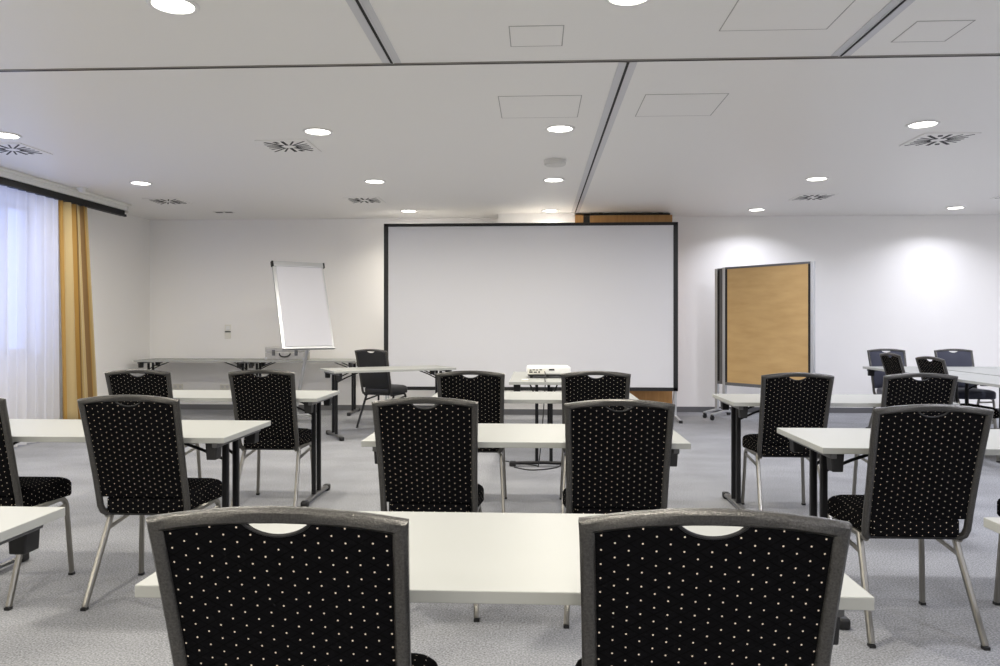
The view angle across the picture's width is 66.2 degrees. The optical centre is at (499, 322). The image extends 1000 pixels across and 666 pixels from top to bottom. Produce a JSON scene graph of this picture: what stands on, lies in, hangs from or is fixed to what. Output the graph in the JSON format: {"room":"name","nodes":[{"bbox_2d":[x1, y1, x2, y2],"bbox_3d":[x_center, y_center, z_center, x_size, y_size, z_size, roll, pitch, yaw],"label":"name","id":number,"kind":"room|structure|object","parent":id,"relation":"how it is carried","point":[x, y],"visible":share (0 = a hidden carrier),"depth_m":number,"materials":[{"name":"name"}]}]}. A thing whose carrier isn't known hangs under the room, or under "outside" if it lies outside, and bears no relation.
{"room":"conference room","nodes":[
{"label":"conference room","id":0,"kind":"room"},
{"bbox_2d":[27,192,149,418],"bbox_3d":[-5.566,-0.118,3.388,0.280,2.730,15.440,0,0,3],"label":"wall","id":1,"kind":"structure","parent":0,"point":[119,246],"depth_m":10.24,"materials":[{"name":"white paint"}]},
{"bbox_2d":[0,0,999,219],"bbox_3d":[1.656,-1.583,3.045,14.580,0.200,15.840,0,0,3],"label":"ceiling","id":2,"kind":"structure","parent":0,"point":[440,142],"depth_m":5.42,"materials":[{"name":"white paint"}]},
{"bbox_2d":[0,131,21,138],"bbox_3d":[-3.907,-1.478,6.062,0.232,0.010,0.232,0,0,3],"label":"recessed light","id":3,"kind":"object","parent":2,"relation":"in","point":[4,135],"visible":1,"depth_m":6.07,"materials":[{"name":"white"}]},
{"bbox_2d":[0,143,52,154],"bbox_3d":[-4.155,-1.478,6.544,0.430,0.010,0.430,0,0,3],"label":"ceiling vent","id":4,"kind":"object","parent":2,"relation":"in","point":[5,148],"visible":1,"depth_m":6.57,"materials":[{"name":"grey metal"}]},
{"bbox_2d":[0,167,131,216],"bbox_3d":[-4.926,-1.406,4.939,0.170,0.155,9.400,0,0,3],"label":"rail","id":5,"kind":"object","parent":2,"relation":"attached to","point":[10,178],"visible":1,"depth_m":8.22,"materials":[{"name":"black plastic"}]},
{"bbox_2d":[0,185,59,446],"bbox_3d":[-4.861,-0.050,6.416,0.074,2.553,3.756,0,0,3],"label":"sheer curtain","id":6,"kind":"object","parent":5,"relation":"hanging from","point":[29,277],"visible":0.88,"depth_m":7.83,"materials":[{"name":"white fabric"}]},
{"bbox_2d":[58,200,96,418],"bbox_3d":[-4.755,-0.050,8.659,0.146,2.553,0.730,0,0,3],"label":"curtain","id":7,"kind":"object","parent":5,"relation":"hanging from","point":[79,381],"visible":0.88,"depth_m":8.59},
{"bbox_2d":[76,187,87,192],"bbox_3d":[-4.586,-1.456,8.427,0.120,0.055,0.120,0,0,3],"label":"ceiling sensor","id":8,"kind":"object","parent":2,"relation":"attached to","point":[80,189],"visible":1,"depth_m":8.39,"materials":[{"name":"white plastic"}]},
{"bbox_2d":[129,181,152,185],"bbox_3d":[-3.809,-1.478,8.140,0.232,0.010,0.232,0,0,3],"label":"recessed light","id":9,"kind":"object","parent":2,"relation":"in","point":[142,183],"visible":1,"depth_m":8.15,"materials":[{"name":"white"}]},
{"bbox_2d":[142,198,192,204],"bbox_3d":[-4.041,-1.478,9.352,0.430,0.010,0.430,0,0,3],"label":"ceiling vent","id":10,"kind":"object","parent":2,"relation":"in","point":[160,201],"visible":1,"depth_m":9.33,"materials":[{"name":"grey metal"}]},
{"bbox_2d":[146,0,199,15],"bbox_3d":[-1.522,-1.478,3.576,0.232,0.010,0.232,0,0,3],"label":"recessed light","id":11,"kind":"object","parent":2,"relation":"in","point":[172,7],"visible":1,"depth_m":3.59,"materials":[{"name":"white"}]},
{"bbox_2d":[215,211,234,212],"bbox_3d":[-3.697,-1.480,10.287,0.260,0.007,0.120,0,0,3],"label":"ceiling slot","id":12,"kind":"object","parent":2,"relation":"attached to","point":[217,211],"visible":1,"depth_m":10.27,"materials":[{"name":"white"}]},
{"bbox_2d":[254,139,320,152],"bbox_3d":[-1.767,-1.478,6.431,0.430,0.010,0.430,0,0,3],"label":"ceiling vent","id":13,"kind":"object","parent":2,"relation":"in","point":[299,145],"visible":1,"depth_m":6.39,"materials":[{"name":"white metal"}]},
{"bbox_2d":[302,127,332,135],"bbox_3d":[-1.410,-1.478,5.944,0.232,0.010,0.232,0,0,3],"label":"recessed light","id":14,"kind":"object","parent":2,"relation":"in","point":[315,131],"visible":1,"depth_m":5.93,"materials":[{"name":"white glass"}]},
{"bbox_2d":[342,197,385,202],"bbox_3d":[-1.633,-1.478,9.258,0.430,0.010,0.430,0,0,3],"label":"ceiling vent","id":15,"kind":"object","parent":2,"relation":"in","point":[349,199],"visible":1,"depth_m":9.18,"materials":[{"name":"grey metal"}]},
{"bbox_2d":[346,0,400,63],"bbox_3d":[-0.827,-1.479,-0.091,0.106,0.008,8.940,0,0,3],"label":"trim","id":16,"kind":"structure","parent":2,"relation":"attached to","point":[366,5],"depth_m":3.87,"materials":[{"name":"grey metal"}]},
{"bbox_2d":[364,179,385,183],"bbox_3d":[-1.310,-1.478,8.041,0.232,0.010,0.232,0,0,3],"label":"recessed light","id":17,"kind":"object","parent":2,"relation":"in","point":[370,181],"visible":1,"depth_m":8.03,"materials":[{"name":"white"}]},
{"bbox_2d":[400,210,416,212],"bbox_3d":[-1.210,-1.478,10.169,0.232,0.010,0.232,0,0,3],"label":"recessed light","id":18,"kind":"object","parent":2,"relation":"in","point":[404,211],"visible":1,"depth_m":10.20,"materials":[{"name":"white"}]},
{"bbox_2d":[0,53,999,71],"bbox_3d":[1.715,-1.481,4.292,14.180,0.005,0.032,0,0,3],"label":"trim","id":19,"kind":"structure","parent":2,"relation":"attached to","point":[957,55],"depth_m":4.36,"materials":[{"name":"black metal"}]},
{"bbox_2d":[509,25,563,46],"bbox_3d":[0.189,-1.483,3.973,0.278,0.003,0.285,0,0,3],"label":"ceiling hatch","id":20,"kind":"object","parent":2,"relation":"attached to","point":[541,35],"visible":1,"depth_m":3.96,"materials":[{"name":"grey"}]},
{"bbox_2d":[498,95,581,117],"bbox_3d":[0.273,-1.483,5.280,0.549,0.003,0.536,0,0,3],"label":"ceiling hatch","id":21,"kind":"object","parent":2,"relation":"attached to","point":[551,106],"visible":1,"depth_m":5.26,"materials":[{"name":"grey paint"}]},
{"bbox_2d":[541,209,558,211],"bbox_3d":[0.661,-1.478,10.140,0.232,0.010,0.232,0,0,3],"label":"recessed light","id":22,"kind":"object","parent":2,"relation":"in","point":[545,210],"visible":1,"depth_m":10.11,"materials":[{"name":"white"}]},
{"bbox_2d":[543,178,564,181],"bbox_3d":[0.557,-1.478,7.952,0.232,0.010,0.232,0,0,3],"label":"recessed light","id":23,"kind":"object","parent":2,"relation":"in","point":[545,179],"visible":1,"depth_m":7.93,"materials":[{"name":"white"}]},
{"bbox_2d":[544,158,565,166],"bbox_3d":[0.503,-1.459,7.014,0.208,0.048,0.208,0,0,3],"label":"smoke detector","id":24,"kind":"object","parent":2,"relation":"attached to","point":[551,162],"visible":1,"depth_m":6.95,"materials":[{"name":"white plastic"}]},
{"bbox_2d":[545,124,574,132],"bbox_3d":[0.458,-1.478,5.855,0.232,0.010,0.232,0,0,3],"label":"recessed light","id":25,"kind":"object","parent":2,"relation":"in","point":[560,128],"visible":1,"depth_m":5.84,"materials":[{"name":"white"}]},
{"bbox_2d":[571,62,636,212],"bbox_3d":[0.869,-1.479,7.340,0.106,0.008,5.955,0,0,3],"label":"trim","id":26,"kind":"structure","parent":2,"relation":"attached to","point":[621,65],"depth_m":5.67,"materials":[{"name":"grey metal"}]},
{"bbox_2d":[605,0,650,6],"bbox_3d":[0.585,-1.478,3.476,0.232,0.010,0.232,0,0,3],"label":"recessed light","id":27,"kind":"object","parent":2,"relation":"in","point":[619,3],"visible":1,"depth_m":3.55,"materials":[{"name":"white"}]},
{"bbox_2d":[635,93,728,116],"bbox_3d":[1.226,-1.483,5.238,0.538,0.003,0.530,0,0,3],"label":"ceiling hatch","id":28,"kind":"object","parent":2,"relation":"attached to","point":[653,104],"visible":1,"depth_m":5.21,"materials":[{"name":"grey paint"}]},
{"bbox_2d":[748,208,765,210],"bbox_3d":[3.360,-1.478,10.052,0.232,0.010,0.232,0,0,3],"label":"recessed light","id":29,"kind":"object","parent":2,"relation":"in","point":[753,209],"visible":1,"depth_m":10.02,"materials":[{"name":"white"}]},
{"bbox_2d":[719,0,854,30],"bbox_3d":[1.368,-1.483,3.612,0.540,0.003,0.555,0,0,3],"label":"ceiling hatch","id":30,"kind":"object","parent":2,"relation":"attached to","point":[748,15],"visible":1,"depth_m":3.69,"materials":[{"name":"grey paint"}]},
{"bbox_2d":[789,194,837,199],"bbox_3d":[3.682,-1.478,9.036,0.430,0.010,0.430,0,0,3],"label":"ceiling vent","id":31,"kind":"object","parent":2,"relation":"in","point":[800,196],"visible":1,"depth_m":8.97,"materials":[{"name":"grey metal"}]},
{"bbox_2d":[805,176,828,180],"bbox_3d":[3.258,-1.478,7.894,0.232,0.010,0.232,0,0,3],"label":"recessed light","id":32,"kind":"object","parent":2,"relation":"in","point":[819,178],"visible":1,"depth_m":7.87,"materials":[{"name":"white"}]},
{"bbox_2d":[831,0,914,56],"bbox_3d":[1.676,-1.479,-0.210,0.106,0.008,8.940,0,0,3],"label":"trim","id":33,"kind":"structure","parent":2,"relation":"attached to","point":[892,4],"depth_m":3.83,"materials":[{"name":"grey metal"}]},
{"bbox_2d":[905,120,940,128],"bbox_3d":[3.155,-1.478,5.727,0.232,0.010,0.232,0,0,3],"label":"recessed light","id":34,"kind":"object","parent":2,"relation":"in","point":[922,124],"visible":1,"depth_m":5.72,"materials":[{"name":"white glass"}]},
{"bbox_2d":[891,20,975,41],"bbox_3d":[2.197,-1.483,3.908,0.281,0.003,0.285,0,0,3],"label":"ceiling hatch","id":35,"kind":"object","parent":2,"relation":"attached to","point":[922,31],"visible":1,"depth_m":3.90,"materials":[{"name":"grey paint"}]},
{"bbox_2d":[899,132,980,145],"bbox_3d":[3.543,-1.478,6.199,0.430,0.010,0.430,0,0,3],"label":"ceiling vent","id":36,"kind":"object","parent":2,"relation":"in","point":[926,139],"visible":1,"depth_m":6.17,"materials":[{"name":"grey metal"}]},
{"bbox_2d":[945,206,965,209],"bbox_3d":[5.865,-1.478,9.883,0.232,0.010,0.232,0,0,3],"label":"recessed light","id":37,"kind":"object","parent":2,"relation":"in","point":[954,207],"visible":1,"depth_m":9.85,"materials":[{"name":"white"}]},
{"bbox_2d":[0,409,999,665],"bbox_3d":[1.656,1.322,3.045,14.580,0.150,15.840,0,0,3],"label":"floor","id":38,"kind":"structure","parent":0,"point":[46,625],"depth_m":3.96,"materials":[{"name":"grey carpet"}]},
{"bbox_2d":[0,506,64,554],"bbox_3d":[-1.910,0.877,1.848,1.400,0.740,0.600,0,0,3],"label":"folding table","id":39,"kind":"object","parent":38,"relation":"on","point":[20,527],"visible":1,"depth_m":2.02,"materials":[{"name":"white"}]},
{"bbox_2d":[0,398,74,610],"bbox_3d":[-2.338,0.777,3.574,0.450,0.939,0.551,0,0,3],"label":"chair","id":40,"kind":"object","parent":38,"relation":"on","point":[15,490],"visible":0.88,"depth_m":3.43,"materials":[{"name":"black fabric"}]},
{"bbox_2d":[0,419,270,568],"bbox_3d":[-1.901,0.877,3.714,1.400,0.740,0.600,0,0,3],"label":"folding table","id":41,"kind":"object","parent":38,"relation":"on","point":[217,435],"visible":0.52,"depth_m":3.65,"materials":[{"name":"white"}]},
{"bbox_2d":[77,395,221,610],"bbox_3d":[-1.579,0.777,3.548,0.450,0.939,0.551,0,0,3],"label":"chair","id":42,"kind":"object","parent":38,"relation":"on","point":[136,453],"visible":0.89,"depth_m":3.36,"materials":[{"name":"black fabric"}]},
{"bbox_2d":[104,369,201,477],"bbox_3d":[-2.389,0.777,5.349,0.450,0.939,0.551,0,0,3],"label":"chair","id":43,"kind":"object","parent":38,"relation":"on","point":[119,382],"visible":0.32,"depth_m":5.10,"materials":[{"name":"black fabric"}]},
{"bbox_2d":[133,358,258,369],"bbox_3d":[-4.200,0.877,10.661,1.510,0.740,0.600,0,0,3],"label":"folding table","id":44,"kind":"object","parent":38,"relation":"on","point":[240,361],"visible":0.41,"depth_m":10.56,"materials":[{"name":"grey laminate"}]},
{"bbox_2d":[172,390,339,506],"bbox_3d":[-1.913,0.877,5.477,1.400,0.740,0.600,0,0,3],"label":"folding table","id":45,"kind":"object","parent":38,"relation":"on","point":[311,399],"visible":0.44,"depth_m":5.38,"materials":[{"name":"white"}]},
{"bbox_2d":[228,369,310,506],"bbox_3d":[-1.560,0.777,5.319,0.450,0.939,0.551,0,0,3],"label":"chair","id":46,"kind":"object","parent":38,"relation":"on","point":[271,397],"visible":0.82,"depth_m":5.12,"materials":[{"name":"black fabric"}]},
{"bbox_2d":[146,506,437,665],"bbox_3d":[-0.361,0.777,1.548,0.450,0.939,0.551,0,0,3],"label":"chair","id":47,"kind":"object","parent":38,"relation":"on","point":[333,590],"visible":1,"depth_m":1.31,"materials":[{"name":"black fabric"}]},
{"bbox_2d":[244,358,359,415],"bbox_3d":[-2.676,0.877,10.589,1.510,0.740,0.600,0,0,3],"label":"folding table","id":48,"kind":"object","parent":38,"relation":"on","point":[262,362],"visible":0.62,"depth_m":10.48,"materials":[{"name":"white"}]},
{"bbox_2d":[265,347,309,359],"bbox_3d":[-2.923,0.419,10.551,0.560,0.175,0.279,0,0,3],"label":"tool case","id":49,"kind":"object","parent":48,"relation":"on","point":[271,353],"visible":0.78,"depth_m":10.45,"materials":[{"name":"metal"}]},
{"bbox_2d":[270,261,335,418],"bbox_3d":[-2.529,0.239,9.648,0.684,2.014,0.793,0,0,-34],"label":"flipchart","id":50,"kind":"object","parent":38,"relation":"on","point":[304,321],"visible":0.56,"depth_m":9.49,"materials":[{"name":"white paper"}]},
{"bbox_2d":[282,347,335,349],"bbox_3d":[-2.323,0.313,9.345,0.660,0.036,0.062,0,0,-34],"label":"tray","id":51,"kind":"object","parent":50,"relation":"on","point":[283,348],"depth_m":9.32,"materials":[{"name":"silver metal"}]},
{"bbox_2d":[355,349,406,427],"bbox_3d":[-1.415,0.777,9.256,0.450,0.939,0.551,0,0,23],"label":"chair","id":52,"kind":"object","parent":38,"relation":"on","point":[375,383],"visible":0.9,"depth_m":9.09,"materials":[{"name":"black fabric"}]},
{"bbox_2d":[320,365,455,440],"bbox_3d":[-1.253,0.877,8.619,1.400,0.740,0.600,0,0,-27],"label":"folding table","id":53,"kind":"object","parent":38,"relation":"on","point":[336,373],"visible":0.76,"depth_m":8.38,"materials":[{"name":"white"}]},
{"bbox_2d":[372,397,483,621],"bbox_3d":[-0.299,0.777,3.447,0.450,0.939,0.551,0,0,3],"label":"chair","id":54,"kind":"object","parent":38,"relation":"on","point":[427,458],"visible":0.8,"depth_m":3.24,"materials":[{"name":"black fabric"}]},
{"bbox_2d":[436,370,506,512],"bbox_3d":[-0.178,0.777,5.214,0.450,0.939,0.551,0,0,3],"label":"chair","id":55,"kind":"object","parent":38,"relation":"on","point":[487,388],"visible":0.42,"depth_m":4.98,"materials":[{"name":"black fabric"}]},
{"bbox_2d":[135,511,873,644],"bbox_3d":[0.007,0.877,1.750,1.400,0.740,0.600,0,0,3],"label":"folding table","id":56,"kind":"object","parent":38,"relation":"on","point":[455,557],"visible":0.19,"depth_m":1.64,"materials":[{"name":"grey laminate"}]},
{"bbox_2d":[361,423,690,510],"bbox_3d":[0.118,0.877,3.558,1.400,0.740,0.600,0,0,3],"label":"folding table","id":57,"kind":"object","parent":38,"relation":"on","point":[490,435],"visible":0.13,"depth_m":3.36,"materials":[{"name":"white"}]},
{"bbox_2d":[384,222,682,423],"bbox_3d":[0.384,-0.023,9.943,3.804,2.540,0.720,0,0,3],"label":"projection screen","id":58,"kind":"object","parent":38,"relation":"on","point":[506,298],"visible":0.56,"depth_m":9.94,"materials":[{"name":"white fabric"}]},
{"bbox_2d":[509,372,560,466],"bbox_3d":[0.410,0.877,7.269,0.600,0.740,1.400,0,0,3],"label":"folding table","id":59,"kind":"object","parent":38,"relation":"on","point":[516,378],"visible":0.38,"depth_m":6.65,"materials":[{"name":"grey laminate"}]},
{"bbox_2d":[505,371,545,466],"bbox_3d":[0.214,0.845,6.811,0.387,0.805,0.445,0,0,3],"label":"cable","id":60,"kind":"object","parent":59,"relation":"hanging from","point":[544,371],"visible":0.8,"depth_m":6.60,"materials":[{"name":"black plastic"}]},
{"bbox_2d":[526,365,570,377],"bbox_3d":[0.450,0.454,7.176,0.400,0.106,0.312,0,0,1],"label":"projector","id":61,"kind":"object","parent":59,"relation":"on","point":[532,370],"visible":0.84,"depth_m":7.03,"materials":[{"name":"white plastic"}]},
{"bbox_2d":[432,391,638,408],"bbox_3d":[0.232,0.877,5.360,1.400,0.740,0.600,0,0,3],"label":"folding table","id":62,"kind":"object","parent":38,"relation":"on","point":[509,396],"visible":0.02,"depth_m":5.21,"materials":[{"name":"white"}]},
{"bbox_2d":[514,465,560,470],"bbox_3d":[0.474,1.241,6.840,0.309,0.010,0.867,0,0,35],"label":"cable","id":63,"kind":"object","parent":38,"relation":"on","point":[559,465],"visible":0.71,"depth_m":6.51,"materials":[{"name":"black plastic"}]},
{"bbox_2d":[559,371,630,512],"bbox_3d":[0.626,0.777,5.176,0.450,0.939,0.551,0,0,3],"label":"chair","id":64,"kind":"object","parent":38,"relation":"on","point":[576,386],"visible":0.38,"depth_m":4.93,"materials":[{"name":"black fabric"}]},
{"bbox_2d":[563,399,674,628],"bbox_3d":[0.495,0.777,3.360,0.450,0.939,0.551,0,0,3],"label":"chair","id":65,"kind":"object","parent":38,"relation":"on","point":[617,461],"visible":0.81,"depth_m":3.15,"materials":[{"name":"black fabric"}]},
{"bbox_2d":[575,213,671,403],"bbox_3d":[1.668,-0.116,10.528,1.295,2.725,0.470,0,0,3],"label":"wooden panel","id":66,"kind":"object","parent":38,"relation":"on","point":[660,396],"visible":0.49,"depth_m":10.28,"materials":[{"name":"brown wood"}]},
{"bbox_2d":[575,508,851,665],"bbox_3d":[0.369,0.777,1.534,0.450,0.939,0.551,0,0,4],"label":"chair","id":67,"kind":"object","parent":38,"relation":"on","point":[656,591],"visible":1,"depth_m":1.30,"materials":[{"name":"black fabric"}]},
{"bbox_2d":[703,268,730,417],"bbox_3d":[3.251,0.264,9.697,0.560,1.965,1.280,0,0,-37],"label":"pinboard","id":68,"kind":"object","parent":38,"relation":"on","point":[718,272],"visible":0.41,"depth_m":10.15,"materials":[{"name":"silver metal"}]},
{"bbox_2d":[710,261,814,419],"bbox_3d":[3.285,0.264,9.465,0.560,1.965,1.280,0,0,-37],"label":"pinboard","id":69,"kind":"object","parent":38,"relation":"on","point":[768,310],"visible":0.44,"depth_m":9.45,"materials":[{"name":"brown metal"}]},
{"bbox_2d":[741,372,834,518],"bbox_3d":[1.860,0.777,5.027,0.450,0.939,0.551,0,0,3],"label":"chair","id":70,"kind":"object","parent":38,"relation":"on","point":[785,402],"visible":0.78,"depth_m":4.82,"materials":[{"name":"black fabric"}]},
{"bbox_2d":[712,394,959,508],"bbox_3d":[2.202,0.877,5.152,1.400,0.740,0.600,0,0,3],"label":"folding table","id":71,"kind":"object","parent":38,"relation":"on","point":[739,403],"visible":0.43,"depth_m":5.11,"materials":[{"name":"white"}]},
{"bbox_2d":[867,349,906,426],"bbox_3d":[4.597,0.777,8.903,0.450,0.939,0.551,0,0,3],"label":"chair","id":72,"kind":"object","parent":38,"relation":"on","point":[874,359],"visible":0.36,"depth_m":9.11,"materials":[{"name":"grey fabric"}]},
{"bbox_2d":[777,428,999,629],"bbox_3d":[2.022,0.877,3.378,1.400,0.740,0.600,0,0,3],"label":"folding table","id":73,"kind":"object","parent":38,"relation":"on","point":[832,444],"visible":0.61,"depth_m":3.33,"materials":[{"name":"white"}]},
{"bbox_2d":[879,353,904,374],"bbox_3d":[4.267,0.777,7.877,0.551,0.939,0.450,0,0,3],"label":"chair","id":74,"kind":"object","parent":38,"relation":"on","point":[894,364],"visible":0.27,"depth_m":7.87,"materials":[{"name":"black fabric"}]},
{"bbox_2d":[852,373,957,494],"bbox_3d":[2.604,0.777,4.992,0.450,0.939,0.551,0,0,3],"label":"chair","id":75,"kind":"object","parent":38,"relation":"on","point":[897,389],"visible":0.32,"depth_m":4.75,"materials":[{"name":"black fabric"}]},
{"bbox_2d":[828,404,993,650],"bbox_3d":[1.652,0.777,3.170,0.450,0.939,0.551,0,0,3],"label":"chair","id":76,"kind":"object","parent":38,"relation":"on","point":[923,475],"visible":0.97,"depth_m":2.98,"materials":[{"name":"black fabric"}]},
{"bbox_2d":[863,366,984,427],"bbox_3d":[4.484,0.877,8.217,0.600,0.740,1.400,0,0,3],"label":"folding table","id":77,"kind":"object","parent":38,"relation":"on","point":[871,369],"visible":0.2,"depth_m":8.16,"materials":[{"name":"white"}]},
{"bbox_2d":[915,356,999,462],"bbox_3d":[4.208,0.777,7.059,0.551,0.939,0.450,0,0,-1],"label":"chair","id":78,"kind":"object","parent":38,"relation":"on","point":[937,365],"visible":0.34,"depth_m":6.97,"materials":[{"name":"black fabric"}]},
{"bbox_2d":[934,349,996,422],"bbox_3d":[5.376,0.777,8.866,0.450,0.939,0.551,0,0,3],"label":"chair","id":79,"kind":"object","parent":38,"relation":"on","point":[962,357],"visible":0.52,"depth_m":9.06,"materials":[{"name":"black fabric"}]},
{"bbox_2d":[947,367,999,374],"bbox_3d":[5.134,0.877,8.186,0.600,0.740,1.400,0,0,3],"label":"folding table","id":80,"kind":"object","parent":38,"relation":"on","point":[978,370],"visible":0.12,"depth_m":8.16,"materials":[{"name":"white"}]},
{"bbox_2d":[954,375,999,402],"bbox_3d":[4.418,0.877,6.808,0.600,0.740,1.400,0,0,3],"label":"folding table","id":81,"kind":"object","parent":38,"relation":"on","point":[982,380],"visible":0.35,"depth_m":6.99,"materials":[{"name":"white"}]},
{"bbox_2d":[981,367,999,428],"bbox_3d":[5.753,0.877,8.157,0.600,0.740,1.400,0,0,3],"label":"folding table","id":82,"kind":"object","parent":38,"relation":"on","point":[981,367],"visible":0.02,"depth_m":8.77,"materials":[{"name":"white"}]},
{"bbox_2d":[984,517,999,533],"bbox_3d":[1.945,0.877,1.670,1.400,0.740,0.600,0,0,3],"label":"folding table","id":83,"kind":"object","parent":38,"relation":"on","point":[992,523],"visible":1,"depth_m":1.97,"materials":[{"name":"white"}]},
{"bbox_2d":[993,499,999,604],"bbox_3d":[2.392,0.777,3.150,0.450,0.939,0.551,0,0,3],"label":"chair","id":84,"kind":"object","parent":38,"relation":"on","point":[996,601],"visible":0.98,"depth_m":3.38,"materials":[{"name":"black fabric"}]},
{"bbox_2d":[498,213,574,408],"bbox_3d":[0.504,-0.118,10.618,1.040,2.730,0.420,0,0,3],"label":"wall pier","id":85,"kind":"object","parent":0,"point":[524,217],"visible":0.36,"depth_m":10.41,"materials":[{"name":"white paint"}]},
{"bbox_2d":[504,409,561,414],"bbox_3d":[0.488,1.209,10.401,1.050,0.075,0.015,0,0,3],"label":"baseboard","id":86,"kind":"object","parent":85,"relation":"attached to","point":[506,411],"depth_m":10.40,"materials":[{"name":"grey"}]},
{"bbox_2d":[150,215,999,407],"bbox_3d":[2.027,-0.118,10.856,14.580,2.730,0.200,0,0,3],"label":"wall","id":87,"kind":"structure","parent":0,"point":[918,285],"depth_m":10.72,"materials":[{"name":"white paint"}]},
{"bbox_2d":[173,384,182,388],"bbox_3d":[-4.641,0.922,11.066,0.150,0.076,0.012,0,0,3],"label":"wall socket","id":88,"kind":"object","parent":87,"relation":"attached to","point":[175,386],"visible":1,"depth_m":11.06,"materials":[{"name":"white plastic"}]},
{"bbox_2d":[220,384,229,389],"bbox_3d":[-3.952,0.922,11.033,0.150,0.076,0.012,0,0,3],"label":"wall socket","id":89,"kind":"object","parent":87,"relation":"attached to","point":[222,386],"visible":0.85,"depth_m":11.03,"materials":[{"name":"white plastic"}]},
{"bbox_2d":[225,325,230,338],"bbox_3d":[-3.912,0.127,11.031,0.090,0.200,0.014,0,0,3],"label":"wall switch","id":90,"kind":"object","parent":87,"relation":"attached to","point":[227,327],"visible":1,"depth_m":11.03,"materials":[{"name":"white plastic"}]},
{"bbox_2d":[225,331,230,338],"bbox_3d":[-3.912,0.175,11.031,0.090,0.104,0.013,0,0,3],"label":"outlet","id":91,"kind":"object","parent":90,"relation":"attached to","point":[227,333],"depth_m":11.03,"materials":[{"name":"white plastic"}]},
{"bbox_2d":[180,404,998,412],"bbox_3d":[2.022,1.209,10.749,14.180,0.075,0.015,0,0,3],"label":"baseboard","id":92,"kind":"structure","parent":87,"relation":"attached to","point":[182,406],"depth_m":10.89,"materials":[{"name":"grey"}]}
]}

